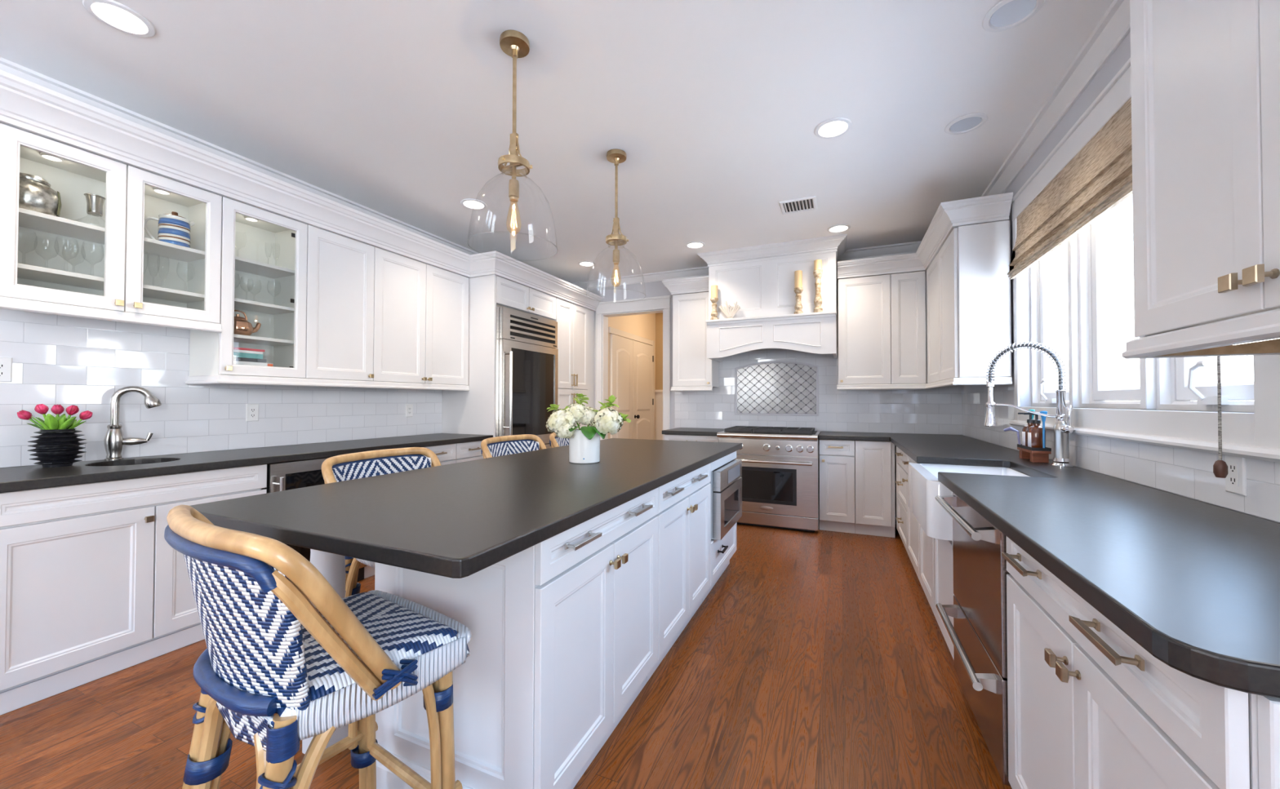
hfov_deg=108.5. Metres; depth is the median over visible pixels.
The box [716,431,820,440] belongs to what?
cooktop
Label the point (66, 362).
wall tile
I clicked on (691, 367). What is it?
upper cabinet
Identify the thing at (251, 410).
wall outlet
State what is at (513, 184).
socket
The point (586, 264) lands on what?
recessed light
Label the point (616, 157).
pendant light
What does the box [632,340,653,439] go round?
door
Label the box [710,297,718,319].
candlestick
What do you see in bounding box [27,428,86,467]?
flower pot
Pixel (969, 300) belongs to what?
upper cabinet
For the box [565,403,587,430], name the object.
hydrangea
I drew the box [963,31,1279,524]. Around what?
wall
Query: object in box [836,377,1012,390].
trim
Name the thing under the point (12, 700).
baseboard
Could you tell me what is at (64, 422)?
tulip
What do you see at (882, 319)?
upper cabinet
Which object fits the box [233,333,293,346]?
shelf
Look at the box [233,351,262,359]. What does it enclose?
book
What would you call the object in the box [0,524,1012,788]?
floor
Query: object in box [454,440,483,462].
base cabinet
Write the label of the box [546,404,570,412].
eucalyptus sprig
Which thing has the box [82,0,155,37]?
recessed light
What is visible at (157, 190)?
puck light
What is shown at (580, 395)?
eucalyptus sprig
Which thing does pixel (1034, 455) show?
soap tray
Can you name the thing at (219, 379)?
trim
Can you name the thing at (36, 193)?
metal pot
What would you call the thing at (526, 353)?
refrigerator
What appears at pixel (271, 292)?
upper cabinet
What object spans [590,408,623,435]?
hydrangea
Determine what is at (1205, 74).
upper cabinet
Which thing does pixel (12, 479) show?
countertop
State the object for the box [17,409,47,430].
tulip
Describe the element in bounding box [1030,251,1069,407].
window
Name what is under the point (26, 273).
shelf
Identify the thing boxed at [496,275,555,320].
upper cabinet
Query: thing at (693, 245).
recessed light
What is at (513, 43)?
pendant light
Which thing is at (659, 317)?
wall
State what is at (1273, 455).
trim
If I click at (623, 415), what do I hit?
eucalyptus sprig
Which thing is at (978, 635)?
dishwasher
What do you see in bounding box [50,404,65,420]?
tulip
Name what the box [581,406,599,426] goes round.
hydrangea
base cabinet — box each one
[0,464,266,693]
[364,565,374,578]
[422,444,456,465]
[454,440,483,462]
[533,487,658,788]
[646,462,711,682]
[664,434,718,442]
[702,451,742,602]
[818,439,855,533]
[854,440,895,537]
[895,446,907,551]
[902,455,919,579]
[919,492,954,661]
[1001,536,1279,788]
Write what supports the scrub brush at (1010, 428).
on the soap tray
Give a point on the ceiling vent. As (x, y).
(809, 203)
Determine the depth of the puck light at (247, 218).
2.91 m
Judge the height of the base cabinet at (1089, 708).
0.872 m
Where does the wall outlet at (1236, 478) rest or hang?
attached to the wall tile at (1188, 473)
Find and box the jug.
[144,211,195,248]
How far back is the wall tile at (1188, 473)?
1.74 m
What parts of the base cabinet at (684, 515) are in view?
door, pull, drawer, knob, knob, door, pull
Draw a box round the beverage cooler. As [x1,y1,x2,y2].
[265,457,367,582]
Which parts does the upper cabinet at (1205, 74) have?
knob, knob, door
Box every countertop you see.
[0,433,493,493]
[190,438,742,578]
[662,427,724,435]
[818,431,1279,698]
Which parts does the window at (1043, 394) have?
crank handle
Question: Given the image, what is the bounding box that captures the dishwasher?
[934,493,1010,786]
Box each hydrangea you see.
[546,408,576,432]
[554,422,576,439]
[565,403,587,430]
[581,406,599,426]
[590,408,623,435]
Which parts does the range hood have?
valance molding, crown, panel, valance molding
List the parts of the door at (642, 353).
raised panel, raised panel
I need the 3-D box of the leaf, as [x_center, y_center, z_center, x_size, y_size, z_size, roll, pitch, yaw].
[-0.278,0.190,2.345,0.265,0.070,0.136,0,-1,-2]
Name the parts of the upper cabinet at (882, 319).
door, door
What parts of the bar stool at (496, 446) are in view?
backrest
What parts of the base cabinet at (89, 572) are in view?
door, sink frame, false drawer, knob, door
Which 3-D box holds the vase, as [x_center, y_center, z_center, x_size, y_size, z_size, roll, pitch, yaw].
[-0.288,0.265,2.393,0.162,0.170,0.162,0,-1,24]
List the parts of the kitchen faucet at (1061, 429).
support arm, lever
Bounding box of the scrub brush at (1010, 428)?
[1003,426,1020,444]
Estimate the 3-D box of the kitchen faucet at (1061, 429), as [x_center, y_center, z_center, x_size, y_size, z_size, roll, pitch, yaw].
[2.002,0.039,2.381,0.090,0.629,0.385,1,-1,-27]
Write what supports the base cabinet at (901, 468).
on the floor
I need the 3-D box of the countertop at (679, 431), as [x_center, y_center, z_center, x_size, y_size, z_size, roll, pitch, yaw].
[0.646,0.412,5.130,0.634,0.040,0.608,0,-1,24]
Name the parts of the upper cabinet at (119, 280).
door, knob, knob, door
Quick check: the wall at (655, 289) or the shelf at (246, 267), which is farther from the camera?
the wall at (655, 289)
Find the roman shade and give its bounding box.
[1007,97,1227,478]
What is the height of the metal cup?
0.180 m
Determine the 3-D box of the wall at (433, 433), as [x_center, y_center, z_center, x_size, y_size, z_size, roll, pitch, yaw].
[-2.853,-0.137,2.660,0.160,2.800,8.300,0,-1,24]
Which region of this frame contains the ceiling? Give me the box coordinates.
[0,0,1113,283]
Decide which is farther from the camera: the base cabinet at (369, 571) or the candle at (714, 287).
the candle at (714, 287)
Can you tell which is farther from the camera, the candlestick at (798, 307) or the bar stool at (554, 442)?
the candlestick at (798, 307)
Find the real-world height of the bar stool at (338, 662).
1.003 m
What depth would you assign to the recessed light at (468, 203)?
3.67 m
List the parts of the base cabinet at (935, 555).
door, door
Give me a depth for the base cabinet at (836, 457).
4.32 m
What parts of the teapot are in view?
lid, handle, spout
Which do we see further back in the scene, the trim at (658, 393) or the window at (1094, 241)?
the trim at (658, 393)
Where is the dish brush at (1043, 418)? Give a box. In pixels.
[1040,411,1047,448]
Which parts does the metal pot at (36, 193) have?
lid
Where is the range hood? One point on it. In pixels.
(760, 279)
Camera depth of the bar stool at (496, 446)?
3.06 m
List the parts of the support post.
post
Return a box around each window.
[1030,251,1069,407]
[1077,210,1140,409]
[1155,356,1254,412]
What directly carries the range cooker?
on the floor
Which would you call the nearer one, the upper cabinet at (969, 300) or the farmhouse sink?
the farmhouse sink
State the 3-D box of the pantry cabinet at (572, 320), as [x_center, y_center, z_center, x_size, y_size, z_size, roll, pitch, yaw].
[-1.067,0.107,5.640,0.658,2.404,0.722,0,-1,24]
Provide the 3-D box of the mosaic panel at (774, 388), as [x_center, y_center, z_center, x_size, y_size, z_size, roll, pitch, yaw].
[1.495,-0.070,5.092,0.894,0.603,0.014,0,-1,24]
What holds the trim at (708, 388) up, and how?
attached to the wall at (655, 289)
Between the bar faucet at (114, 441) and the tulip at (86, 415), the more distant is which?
the bar faucet at (114, 441)
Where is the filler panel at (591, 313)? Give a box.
[586,310,594,408]
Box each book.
[233,346,264,351]
[233,349,262,354]
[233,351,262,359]
[233,357,266,363]
[233,360,272,366]
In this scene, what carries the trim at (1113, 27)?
attached to the wall at (1122, 54)
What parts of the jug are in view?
handle, lid, spout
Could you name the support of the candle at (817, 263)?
on the candlestick at (817, 273)
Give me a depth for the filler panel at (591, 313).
5.97 m
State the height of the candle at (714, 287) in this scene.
0.142 m
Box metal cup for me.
[84,193,105,217]
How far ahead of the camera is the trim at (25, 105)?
2.61 m
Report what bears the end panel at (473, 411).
on the floor
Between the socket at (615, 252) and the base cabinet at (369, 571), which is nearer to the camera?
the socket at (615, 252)
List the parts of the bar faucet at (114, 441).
spout, valve arm, lever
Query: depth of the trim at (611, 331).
7.32 m
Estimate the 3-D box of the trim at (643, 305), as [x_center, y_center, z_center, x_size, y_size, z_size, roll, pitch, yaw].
[-0.080,0.057,5.856,1.045,2.515,0.174,0,-1,24]
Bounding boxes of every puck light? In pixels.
[40,152,63,161]
[152,187,170,195]
[244,216,258,222]
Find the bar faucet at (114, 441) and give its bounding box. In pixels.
[103,386,161,461]
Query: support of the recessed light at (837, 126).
in the ceiling
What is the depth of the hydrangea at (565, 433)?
2.30 m
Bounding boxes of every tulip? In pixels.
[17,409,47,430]
[34,404,58,430]
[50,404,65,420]
[57,404,79,429]
[66,410,92,429]
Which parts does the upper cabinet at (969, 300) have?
door, door, panel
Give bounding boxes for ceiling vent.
[778,195,817,214]
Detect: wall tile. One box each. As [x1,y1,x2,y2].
[0,309,442,467]
[675,347,961,435]
[961,376,1279,523]
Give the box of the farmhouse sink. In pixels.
[907,462,1031,541]
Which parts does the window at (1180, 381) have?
crank handle, sash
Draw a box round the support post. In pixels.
[302,549,348,754]
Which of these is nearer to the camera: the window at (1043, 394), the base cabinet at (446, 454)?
the window at (1043, 394)
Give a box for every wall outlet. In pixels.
[0,357,12,382]
[245,404,258,422]
[405,404,413,417]
[1225,455,1246,496]
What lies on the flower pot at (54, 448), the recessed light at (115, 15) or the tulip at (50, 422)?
the tulip at (50, 422)
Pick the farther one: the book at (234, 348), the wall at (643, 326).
the wall at (643, 326)
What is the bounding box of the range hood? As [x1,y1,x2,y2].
[697,234,847,362]
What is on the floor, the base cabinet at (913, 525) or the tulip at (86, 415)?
the base cabinet at (913, 525)
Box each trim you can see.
[0,0,1130,289]
[0,69,603,311]
[0,296,222,333]
[185,374,469,391]
[595,295,671,439]
[608,327,654,439]
[654,390,662,439]
[662,275,708,295]
[670,386,712,391]
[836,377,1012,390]
[837,191,1013,281]
[1008,420,1279,462]
[1011,57,1279,448]
[1029,233,1254,413]
[1121,308,1279,359]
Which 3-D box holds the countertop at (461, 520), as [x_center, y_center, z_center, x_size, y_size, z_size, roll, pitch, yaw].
[-0.296,0.371,2.426,1.108,0.040,2.823,0,-1,24]
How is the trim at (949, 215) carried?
attached to the upper cabinet at (969, 300)
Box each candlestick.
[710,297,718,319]
[794,287,803,314]
[813,269,822,312]
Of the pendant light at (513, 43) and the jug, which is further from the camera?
the jug
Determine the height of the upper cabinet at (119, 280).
0.740 m
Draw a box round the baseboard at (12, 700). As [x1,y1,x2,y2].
[0,623,204,715]
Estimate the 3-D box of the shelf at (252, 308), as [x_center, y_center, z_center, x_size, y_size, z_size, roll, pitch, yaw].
[-2.478,-0.562,2.924,0.276,0.020,0.421,0,-1,24]
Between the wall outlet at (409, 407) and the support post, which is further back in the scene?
the wall outlet at (409, 407)
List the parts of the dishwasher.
handle, handle, drawer, drawer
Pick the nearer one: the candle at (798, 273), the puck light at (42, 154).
the puck light at (42, 154)
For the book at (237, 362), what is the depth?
2.85 m
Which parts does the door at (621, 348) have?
raised panel, raised panel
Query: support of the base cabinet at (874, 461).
on the floor
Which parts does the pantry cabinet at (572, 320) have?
door, door, pull, pull, door, door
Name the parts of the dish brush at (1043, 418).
handle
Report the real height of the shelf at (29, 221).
0.020 m
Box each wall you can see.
[0,433,435,468]
[586,262,950,524]
[608,313,655,439]
[655,312,662,390]
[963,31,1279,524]
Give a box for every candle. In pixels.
[711,284,717,297]
[794,270,802,288]
[813,259,822,270]
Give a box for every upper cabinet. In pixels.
[0,123,222,324]
[189,196,307,378]
[303,225,374,381]
[373,247,468,385]
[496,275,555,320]
[672,292,719,387]
[838,271,927,385]
[926,220,1011,383]
[1129,0,1279,356]
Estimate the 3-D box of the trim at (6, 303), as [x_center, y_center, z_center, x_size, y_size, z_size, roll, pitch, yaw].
[-2.553,-0.384,2.278,0.034,0.050,0.774,0,-1,24]
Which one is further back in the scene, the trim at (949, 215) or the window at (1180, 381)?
the trim at (949, 215)
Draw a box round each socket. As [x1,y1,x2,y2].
[508,165,519,202]
[613,240,619,264]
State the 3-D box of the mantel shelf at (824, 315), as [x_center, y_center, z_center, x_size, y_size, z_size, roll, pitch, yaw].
[1.291,-0.760,4.643,1.270,0.050,0.100,0,-1,24]
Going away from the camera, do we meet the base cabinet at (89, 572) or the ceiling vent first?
the base cabinet at (89, 572)
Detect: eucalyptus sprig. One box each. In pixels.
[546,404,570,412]
[573,393,588,426]
[592,395,619,413]
[617,413,631,423]
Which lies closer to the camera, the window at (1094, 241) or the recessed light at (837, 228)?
the window at (1094, 241)
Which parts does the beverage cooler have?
handle, glass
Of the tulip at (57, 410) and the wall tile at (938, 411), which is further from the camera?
the wall tile at (938, 411)
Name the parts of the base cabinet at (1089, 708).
pull, door, knob, knob, pull, door, panel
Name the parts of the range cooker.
knob, control panel, oven door, kick drawer, knob, knob, knob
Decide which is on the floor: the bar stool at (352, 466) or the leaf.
the bar stool at (352, 466)
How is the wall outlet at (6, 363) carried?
attached to the wall tile at (66, 362)
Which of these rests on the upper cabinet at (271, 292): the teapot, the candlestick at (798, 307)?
the teapot
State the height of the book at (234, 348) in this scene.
0.013 m
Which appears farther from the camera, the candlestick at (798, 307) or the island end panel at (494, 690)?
the candlestick at (798, 307)
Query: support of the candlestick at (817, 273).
on the range hood
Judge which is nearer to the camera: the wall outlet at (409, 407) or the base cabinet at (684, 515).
the base cabinet at (684, 515)
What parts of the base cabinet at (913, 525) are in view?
drawer, door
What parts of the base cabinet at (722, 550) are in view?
pull, rail, drawer, microwave drawer, drawer, control panel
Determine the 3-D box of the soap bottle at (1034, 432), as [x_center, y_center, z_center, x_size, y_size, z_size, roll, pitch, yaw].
[2.098,0.194,2.445,0.072,0.195,0.084,1,-1,-31]
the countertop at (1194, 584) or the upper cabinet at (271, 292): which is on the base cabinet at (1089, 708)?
the countertop at (1194, 584)
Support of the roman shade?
attached to the wall at (1122, 54)
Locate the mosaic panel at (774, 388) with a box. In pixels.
[734,360,818,416]
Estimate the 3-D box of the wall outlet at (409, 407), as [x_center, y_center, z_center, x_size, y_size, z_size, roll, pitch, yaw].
[-2.087,0.145,4.171,0.008,0.116,0.072,0,-1,24]
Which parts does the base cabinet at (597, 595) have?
door, pull, drawer, knob, knob, door, pull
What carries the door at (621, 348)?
in the wall at (643, 326)
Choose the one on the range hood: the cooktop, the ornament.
the ornament
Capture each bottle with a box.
[1017,413,1034,446]
[1023,413,1045,448]
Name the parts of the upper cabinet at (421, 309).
door, door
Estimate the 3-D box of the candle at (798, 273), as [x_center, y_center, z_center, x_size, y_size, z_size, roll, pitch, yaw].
[1.557,-1.133,4.529,0.072,0.177,0.071,0,-1,24]
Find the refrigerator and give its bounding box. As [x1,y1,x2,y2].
[495,304,558,448]
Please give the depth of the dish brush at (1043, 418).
2.38 m
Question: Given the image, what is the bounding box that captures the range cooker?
[716,426,820,532]
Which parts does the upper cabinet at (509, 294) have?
door, door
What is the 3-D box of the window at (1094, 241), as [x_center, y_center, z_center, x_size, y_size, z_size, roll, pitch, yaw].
[2.172,-0.551,2.079,0.085,1.230,0.585,0,-1,24]
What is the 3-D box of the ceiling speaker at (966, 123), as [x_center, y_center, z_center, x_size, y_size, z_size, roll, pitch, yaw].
[1.838,-1.525,2.600,0.200,0.009,0.200,0,-1,24]
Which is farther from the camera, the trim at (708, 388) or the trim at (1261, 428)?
the trim at (708, 388)
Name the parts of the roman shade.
woven panel, pull cord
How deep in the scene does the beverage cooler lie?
2.76 m
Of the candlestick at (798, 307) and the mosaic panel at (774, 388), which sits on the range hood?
the candlestick at (798, 307)
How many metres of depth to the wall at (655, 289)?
5.74 m
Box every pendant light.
[467,30,557,253]
[586,149,645,296]
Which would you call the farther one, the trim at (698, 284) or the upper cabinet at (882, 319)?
the trim at (698, 284)
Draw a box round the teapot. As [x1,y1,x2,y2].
[233,310,261,335]
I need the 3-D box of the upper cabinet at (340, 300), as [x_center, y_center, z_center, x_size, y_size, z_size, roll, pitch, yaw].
[-2.254,-0.616,3.340,0.372,1.030,0.478,0,-1,24]
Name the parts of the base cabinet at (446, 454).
pull, door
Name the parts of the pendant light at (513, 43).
lamp shade, rod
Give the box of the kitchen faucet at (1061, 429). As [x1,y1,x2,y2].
[983,341,1074,467]
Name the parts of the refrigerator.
handle, door, glass, freezer drawer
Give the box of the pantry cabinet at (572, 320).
[554,297,588,428]
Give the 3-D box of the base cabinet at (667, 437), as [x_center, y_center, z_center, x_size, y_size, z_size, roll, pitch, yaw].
[0.652,0.869,5.121,0.618,0.872,0.603,0,-1,24]
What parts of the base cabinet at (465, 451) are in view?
door, pull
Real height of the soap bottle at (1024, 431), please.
0.195 m
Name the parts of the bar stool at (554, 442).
backrest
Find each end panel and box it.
[374,545,539,788]
[441,275,496,437]
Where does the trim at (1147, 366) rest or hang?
attached to the wall at (1122, 54)
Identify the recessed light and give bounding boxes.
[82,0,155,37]
[460,198,487,209]
[577,261,595,266]
[684,241,705,248]
[814,117,852,138]
[826,224,850,232]
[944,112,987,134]
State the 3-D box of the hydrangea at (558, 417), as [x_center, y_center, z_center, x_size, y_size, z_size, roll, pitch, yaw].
[-0.402,0.197,2.364,0.156,0.246,0.160,0,-1,24]
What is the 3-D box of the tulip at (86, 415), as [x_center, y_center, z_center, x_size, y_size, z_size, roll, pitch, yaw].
[-2.762,0.134,2.263,0.065,0.110,0.091,0,-1,24]
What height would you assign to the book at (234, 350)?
0.015 m
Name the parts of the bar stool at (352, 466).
leg, backrest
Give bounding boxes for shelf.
[17,263,204,303]
[18,207,204,262]
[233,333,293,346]
[234,297,293,315]
[235,256,294,278]
[705,311,836,325]
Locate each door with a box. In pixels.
[609,334,632,439]
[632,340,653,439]
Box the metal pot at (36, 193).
[18,172,62,217]
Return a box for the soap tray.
[1017,444,1051,462]
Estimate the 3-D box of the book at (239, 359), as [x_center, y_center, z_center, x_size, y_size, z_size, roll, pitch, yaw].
[-2.482,-0.212,2.854,0.165,0.021,0.210,0,-1,24]
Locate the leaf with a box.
[568,425,611,439]
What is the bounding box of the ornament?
[718,301,740,319]
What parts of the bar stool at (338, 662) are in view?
leg, rail, backrest, leg, leg, seat, leg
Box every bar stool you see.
[164,505,471,788]
[321,447,440,597]
[480,434,546,458]
[549,432,568,448]
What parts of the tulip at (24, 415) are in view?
stem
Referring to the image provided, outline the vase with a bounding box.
[568,428,599,463]
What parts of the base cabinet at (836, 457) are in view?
pull, drawer, door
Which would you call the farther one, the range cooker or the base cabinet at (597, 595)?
the range cooker
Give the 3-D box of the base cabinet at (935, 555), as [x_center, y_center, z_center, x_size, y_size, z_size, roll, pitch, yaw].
[1.805,0.830,2.336,0.614,0.872,0.990,0,-1,24]
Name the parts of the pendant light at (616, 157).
lamp shade, rod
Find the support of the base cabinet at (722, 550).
on the floor
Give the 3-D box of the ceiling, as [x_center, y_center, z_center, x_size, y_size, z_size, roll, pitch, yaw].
[-0.651,-1.587,1.696,5.060,0.080,8.340,0,-1,24]
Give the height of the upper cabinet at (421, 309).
1.030 m
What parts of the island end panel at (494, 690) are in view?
moulding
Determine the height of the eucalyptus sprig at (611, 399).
0.208 m
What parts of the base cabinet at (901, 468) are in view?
pull, pull, pull, drawer, drawer, drawer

